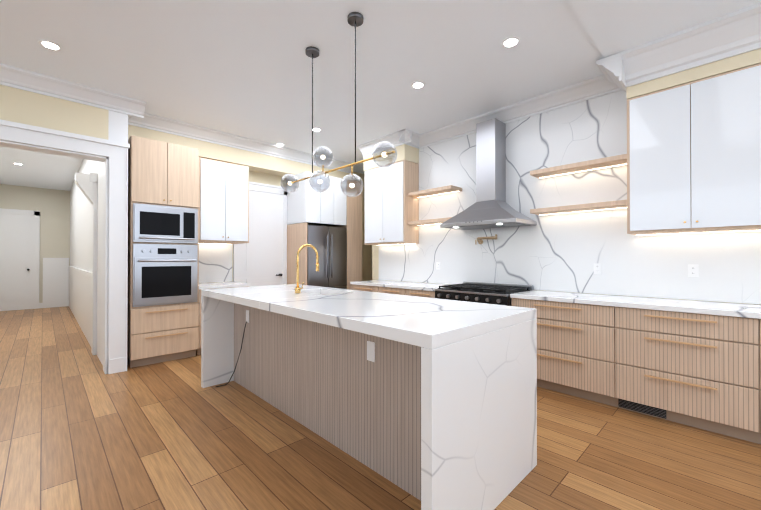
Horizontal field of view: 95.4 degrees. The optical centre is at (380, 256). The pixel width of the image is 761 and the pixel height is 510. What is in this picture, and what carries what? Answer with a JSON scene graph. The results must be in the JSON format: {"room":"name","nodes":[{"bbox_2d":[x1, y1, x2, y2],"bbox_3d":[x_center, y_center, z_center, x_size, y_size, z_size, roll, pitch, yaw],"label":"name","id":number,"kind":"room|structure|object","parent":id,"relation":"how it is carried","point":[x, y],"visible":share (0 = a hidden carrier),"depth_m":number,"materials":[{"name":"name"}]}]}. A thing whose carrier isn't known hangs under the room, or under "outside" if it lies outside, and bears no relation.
{"room":"kitchen","nodes":[
{"label":"kitchen","id":0,"kind":"room"},
{"bbox_2d":[0,184,69,302],"bbox_3d":[-9.034,-0.211,8.772,1.720,3.100,0.160,0,0,-44],"label":"wall","id":1,"kind":"structure","parent":0,"point":[52,206],"depth_m":9.00,"materials":[{"name":"beige"}]},
{"bbox_2d":[0,85,108,156],"bbox_3d":[-5.057,-0.249,2.048,5.420,3.100,0.200,0,0,-44],"label":"wall","id":2,"kind":"structure","parent":0,"point":[30,108],"depth_m":3.55,"materials":[{"name":"beige paint"}]},
{"bbox_2d":[0,63,147,121],"bbox_3d":[-4.822,-1.722,2.052,5.750,0.152,0.135,0,0,-44],"label":"crown molding","id":3,"kind":"structure","parent":2,"relation":"attached to","point":[10,76],"depth_m":3.60,"materials":[{"name":"white"}]},
{"bbox_2d":[70,110,127,373],"bbox_3d":[-5.697,-0.223,6.712,0.180,3.100,7.770,0,0,-44],"label":"wall","id":4,"kind":"structure","parent":0,"point":[80,231],"depth_m":4.62,"materials":[{"name":"white paint"}]},
{"bbox_2d":[0,119,129,373],"bbox_3d":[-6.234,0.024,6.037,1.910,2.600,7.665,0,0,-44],"label":"door frame","id":5,"kind":"structure","parent":4,"relation":"attached to","point":[83,295],"depth_m":3.97,"materials":[{"name":"white paint"}]},
{"bbox_2d":[128,114,354,173],"bbox_3d":[-1.822,-1.703,5.472,3.620,0.152,0.150,0,0,-44],"label":"crown molding","id":6,"kind":"structure","parent":4,"relation":"attached to","point":[157,123],"depth_m":5.07,"materials":[{"name":"white paint"}]},
{"bbox_2d":[210,171,370,282],"bbox_3d":[-1.790,-0.226,6.131,4.600,3.100,0.160,0,0,-44],"label":"wall","id":7,"kind":"structure","parent":0,"point":[264,178],"depth_m":7.39,"materials":[{"name":"beige paint"}]},
{"bbox_2d":[199,244,231,282],"bbox_3d":[-2.585,0.053,5.227,0.678,0.688,0.020,0,0,-44],"label":"backsplash","id":8,"kind":"structure","parent":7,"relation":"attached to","point":[215,262],"depth_m":5.28,"materials":[{"name":"stone"}]},
{"bbox_2d":[199,157,248,243],"bbox_3d":[-2.349,-0.744,4.991,0.678,1.116,0.646,0,0,-44],"label":"upper cabinet","id":9,"kind":"object","parent":7,"relation":"attached to","point":[223,202],"visible":0.85,"depth_m":4.76,"materials":[{"name":"white wood"}]},
{"bbox_2d":[233,181,286,286],"bbox_3d":[-1.983,0.055,5.766,0.935,2.535,0.090,0,0,-44],"label":"door","id":10,"kind":"structure","parent":7,"relation":"attached to","point":[260,258],"depth_m":5.82,"materials":[{"name":"white paint"}]},
{"bbox_2d":[371,245,371,279],"bbox_3d":[0.312,-0.220,7.156,0.160,3.100,1.310,0,0,-44],"label":"wall","id":11,"kind":"structure","parent":0,"point":[371,262],"depth_m":7.56,"materials":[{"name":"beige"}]},
{"bbox_2d":[372,245,378,279],"bbox_3d":[0.285,-0.225,6.325,1.040,3.100,0.160,0,0,-44],"label":"wall","id":12,"kind":"structure","parent":0,"point":[375,262],"depth_m":5.96,"materials":[{"name":"beige"}]},
{"bbox_2d":[364,160,418,244],"bbox_3d":[0.144,-0.792,5.437,0.358,1.216,0.880,0,0,-44],"label":"upper cabinet","id":13,"kind":"object","parent":12,"relation":"attached to","point":[391,208],"visible":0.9,"depth_m":5.21,"materials":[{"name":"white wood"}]},
{"bbox_2d":[408,185,461,197],"bbox_3d":[0.753,-0.903,4.884,0.261,0.050,0.758,0,0,-44],"label":"shelf","id":14,"kind":"object","parent":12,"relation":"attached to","point":[436,191],"visible":1,"depth_m":4.80,"materials":[{"name":"brown wood"}]},
{"bbox_2d":[440,118,536,229],"bbox_3d":[1.269,-0.991,4.153,0.544,1.283,0.970,0,0,-44],"label":"range hood","id":15,"kind":"object","parent":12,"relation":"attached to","point":[490,208],"visible":1,"depth_m":4.13,"materials":[{"name":"silver metal"}]},
{"bbox_2d":[379,90,760,303],"bbox_3d":[2.357,-0.652,3.445,0.020,2.078,6.820,0,0,-44],"label":"backsplash","id":16,"kind":"structure","parent":12,"relation":"attached to","point":[563,252],"depth_m":3.77,"materials":[{"name":"stone"}]},
{"bbox_2d":[436,262,439,269],"bbox_3d":[0.830,0.138,4.983,0.006,0.110,0.070,0,0,-44],"label":"outlet","id":17,"kind":"object","parent":16,"relation":"attached to","point":[437,263],"depth_m":4.98,"materials":[{"name":"white paint"}]},
{"bbox_2d":[475,234,496,244],"bbox_3d":[1.312,-0.206,4.337,0.222,0.120,0.305,0,0,-44],"label":"pot filler","id":18,"kind":"object","parent":16,"relation":"attached to","point":[480,240],"visible":1,"depth_m":4.31,"materials":[{"name":"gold metal"}]},
{"bbox_2d":[594,263,601,273],"bbox_3d":[2.227,0.130,3.552,0.006,0.110,0.070,0,0,-44],"label":"outlet","id":19,"kind":"object","parent":16,"relation":"attached to","point":[597,267],"depth_m":3.55,"materials":[{"name":"white paint"}]},
{"bbox_2d":[688,264,698,276],"bbox_3d":[2.737,0.127,3.030,0.006,0.110,0.070,0,0,-44],"label":"outlet","id":20,"kind":"object","parent":16,"relation":"attached to","point":[693,270],"depth_m":3.03,"materials":[{"name":"white paint"}]},
{"bbox_2d":[530,154,626,178],"bbox_3d":[2.040,-0.910,3.565,0.261,0.050,0.888,0,0,-44],"label":"shelf","id":21,"kind":"object","parent":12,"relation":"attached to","point":[601,163],"visible":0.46,"depth_m":3.49,"materials":[{"name":"brown wood"}]},
{"bbox_2d":[530,200,626,214],"bbox_3d":[2.040,-0.490,3.563,0.261,0.050,0.888,0,0,-44],"label":"shelf","id":22,"kind":"object","parent":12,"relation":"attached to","point":[618,204],"visible":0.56,"depth_m":3.48,"materials":[{"name":"brown wood"}]},
{"bbox_2d":[627,63,760,235],"bbox_3d":[2.617,-0.806,2.904,0.358,1.216,0.860,0,0,-44],"label":"upper cabinet","id":23,"kind":"object","parent":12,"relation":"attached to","point":[693,156],"visible":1,"depth_m":2.77,"materials":[{"name":"white wood"}]},
{"bbox_2d":[0,0,760,190],"bbox_3d":[-3.283,-1.815,3.662,10.200,0.110,16.600,0,0,-44],"label":"ceiling","id":24,"kind":"structure","parent":0,"point":[242,68],"depth_m":3.09,"materials":[{"name":"white paint"}]},
{"bbox_2d":[38,40,62,50],"bbox_3d":[-2.798,-1.791,2.935,0.148,0.006,0.148,0,0,-44],"label":"recessed light","id":25,"kind":"object","parent":24,"relation":"in","point":[45,43],"depth_m":2.94,"materials":[{"name":"white paint"}]},
{"bbox_2d":[128,125,350,179],"bbox_3d":[-1.979,-1.591,5.632,3.618,0.376,0.300,0,0,-44],"label":"soffit","id":26,"kind":"structure","parent":24,"relation":"attached to","point":[262,163],"depth_m":5.25,"materials":[{"name":"beige"}]},
{"bbox_2d":[311,128,321,131],"bbox_3d":[-0.894,-1.780,4.866,0.125,0.006,0.135,0,0,-44],"label":"recessed light","id":27,"kind":"object","parent":24,"relation":"in","point":[314,129],"depth_m":4.86,"materials":[{"name":"white paint"}]},
{"bbox_2d":[280,12,396,196],"bbox_3d":[-0.425,-1.120,2.820,0.203,1.348,1.448,0,0,-44],"label":"pendant light","id":28,"kind":"object","parent":24,"relation":"hanging from","point":[355,19],"visible":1,"depth_m":2.69,"materials":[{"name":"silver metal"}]},
{"bbox_2d":[357,129,415,156],"bbox_3d":[0.042,-1.704,5.258,0.150,0.152,1.040,0,0,-44],"label":"crown molding","id":29,"kind":"structure","parent":24,"relation":"attached to","point":[405,136],"depth_m":5.11,"materials":[{"name":"white"}]},
{"bbox_2d":[364,144,418,170],"bbox_3d":[0.152,-1.592,5.463,0.324,0.376,0.900,0,0,-44],"label":"soffit","id":30,"kind":"structure","parent":24,"relation":"attached to","point":[407,152],"depth_m":5.19,"materials":[{"name":"beige"}]},
{"bbox_2d":[411,81,424,88],"bbox_3d":[0.391,-1.787,3.607,0.148,0.006,0.147,0,0,-44],"label":"recessed light","id":31,"kind":"object","parent":24,"relation":"in","point":[416,85],"depth_m":3.62,"materials":[{"name":"white paint"}]},
{"bbox_2d":[501,37,519,47],"bbox_3d":[1.090,-1.791,2.895,0.152,0.006,0.148,0,0,-44],"label":"recessed light","id":32,"kind":"object","parent":24,"relation":"in","point":[510,42],"depth_m":2.90,"materials":[{"name":"white paint"}]},
{"bbox_2d":[412,78,625,148],"bbox_3d":[1.458,-1.649,4.243,0.160,0.275,2.670,0,0,-44],"label":"crown molding","id":33,"kind":"structure","parent":24,"relation":"attached to","point":[581,91],"depth_m":4.08,"materials":[{"name":"white"}]},
{"bbox_2d":[592,2,760,95],"bbox_3d":[3.508,-1.648,1.668,0.205,0.245,4.260,0,0,-44],"label":"crown molding","id":34,"kind":"structure","parent":24,"relation":"attached to","point":[734,33],"depth_m":2.76,"materials":[{"name":"white"}]},
{"bbox_2d":[626,49,760,98],"bbox_3d":[3.760,-1.622,1.781,0.344,0.396,4.070,0,0,-44],"label":"soffit","id":35,"kind":"structure","parent":24,"relation":"attached to","point":[747,59],"depth_m":2.78,"materials":[{"name":"beige paint"}]},
{"bbox_2d":[0,306,760,509],"bbox_3d":[-3.284,1.340,3.644,10.200,0.060,16.600,0,0,-44],"label":"floor","id":36,"kind":"structure","parent":0,"point":[80,429],"depth_m":2.31,"materials":[{"name":"brown wood"}]},
{"bbox_2d":[127,135,198,367],"bbox_3d":[-2.832,-0.045,4.470,0.730,2.720,0.756,0,0,-44],"label":"tall cabinet","id":37,"kind":"object","parent":36,"relation":"on","point":[163,256],"visible":0.96,"depth_m":4.22,"materials":[{"name":"brown wood"}]},
{"bbox_2d":[196,287,235,354],"bbox_3d":[-2.357,0.879,4.990,0.678,0.878,0.668,0,0,-44],"label":"base cabinet","id":38,"kind":"object","parent":36,"relation":"on","point":[198,351],"visible":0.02,"depth_m":4.55,"materials":[{"name":"brown wood"}]},
{"bbox_2d":[199,282,248,288],"bbox_3d":[-2.356,0.418,4.992,0.678,0.040,0.626,0,0,-44],"label":"countertop","id":39,"kind":"structure","parent":38,"relation":"on","point":[214,285],"depth_m":4.86,"materials":[{"name":"stone"}]},
{"bbox_2d":[286,171,361,289],"bbox_3d":[-1.009,-0.035,6.325,1.230,2.720,0.648,0,0,-44],"label":"cabinet","id":40,"kind":"object","parent":36,"relation":"on","point":[333,205],"visible":0.42,"depth_m":6.02,"materials":[{"name":"brown wood"}]},
{"bbox_2d":[307,225,346,288],"bbox_3d":[-1.097,0.404,6.169,0.812,1.840,0.684,0,0,-44],"label":"fridge","id":41,"kind":"object","parent":36,"relation":"on","point":[329,244],"visible":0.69,"depth_m":5.94,"materials":[{"name":"silver metal"}]},
{"bbox_2d":[201,288,536,509],"bbox_3d":[-0.412,0.848,2.817,1.070,0.916,2.880,0,0,-44],"label":"kitchen island","id":42,"kind":"object","parent":36,"relation":"on","point":[429,403],"depth_m":2.00,"materials":[{"name":"stone"}]},
{"bbox_2d":[216,322,246,386],"bbox_3d":[-1.476,0.972,3.419,0.191,0.668,0.297,0,0,-44],"label":"cable","id":43,"kind":"object","parent":42,"relation":"attached to","point":[237,360],"visible":0.98,"depth_m":3.40,"materials":[{"name":"black plastic"}]},
{"bbox_2d":[229,292,324,307],"bbox_3d":[-0.884,0.361,2.959,0.590,0.060,0.580,0,0,-44],"label":"sink","id":44,"kind":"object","parent":42,"relation":"on","point":[258,299],"depth_m":2.77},
{"bbox_2d":[295,244,318,292],"bbox_3d":[-0.648,0.110,3.155,0.252,0.444,0.122,0,0,-44],"label":"faucet","id":45,"kind":"object","parent":44,"relation":"on","point":[297,289],"visible":1,"depth_m":3.10,"materials":[{"name":"gold metal"}]},
{"bbox_2d":[351,284,434,297],"bbox_3d":[0.321,0.879,5.055,0.626,0.878,1.660,0,0,-44],"label":"base cabinet","id":46,"kind":"object","parent":36,"relation":"on","point":[418,293],"visible":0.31,"depth_m":4.76,"materials":[{"name":"brown wood"}]},
{"bbox_2d":[350,280,447,290],"bbox_3d":[0.325,0.418,5.060,0.616,0.040,1.662,0,0,-44],"label":"countertop","id":47,"kind":"structure","parent":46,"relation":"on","point":[408,285],"depth_m":4.86,"materials":[{"name":"stone"}]},
{"bbox_2d":[434,281,532,305],"bbox_3d":[1.203,0.825,4.096,0.703,0.975,0.915,0,0,-44],"label":"range","id":48,"kind":"object","parent":36,"relation":"on","point":[490,293],"visible":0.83,"depth_m":3.93,"materials":[{"name":"black"}]},
{"bbox_2d":[511,298,760,443],"bbox_3d":[2.961,0.864,2.350,0.626,0.878,4.020,0,0,-44],"label":"base cabinet","id":49,"kind":"object","parent":36,"relation":"on","point":[701,371],"visible":0.92,"depth_m":2.74,"materials":[{"name":"brown wood"}]},
{"bbox_2d":[510,290,760,318],"bbox_3d":[2.964,0.403,2.357,0.616,0.040,4.022,0,0,-44],"label":"countertop","id":50,"kind":"structure","parent":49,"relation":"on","point":[720,308],"depth_m":2.88,"materials":[{"name":"stone"}]},
{"bbox_2d":[408,217,451,225],"bbox_3d":[0.753,-0.483,4.881,0.261,0.050,0.758,0,0,-44],"label":"shelf","id":51,"kind":"object","parent":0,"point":[429,222],"visible":0.62,"depth_m":4.86,"materials":[{"name":"brown wood"}]},
{"bbox_2d":[387,280,760,304],"bbox_3d":[2.694,-0.242,3.227,0.160,3.100,7.640,0,0,-44],"label":"wall","id":52,"kind":"structure","parent":0,"point":[618,295],"depth_m":3.34,"materials":[{"name":"beige stone"}]}
]}

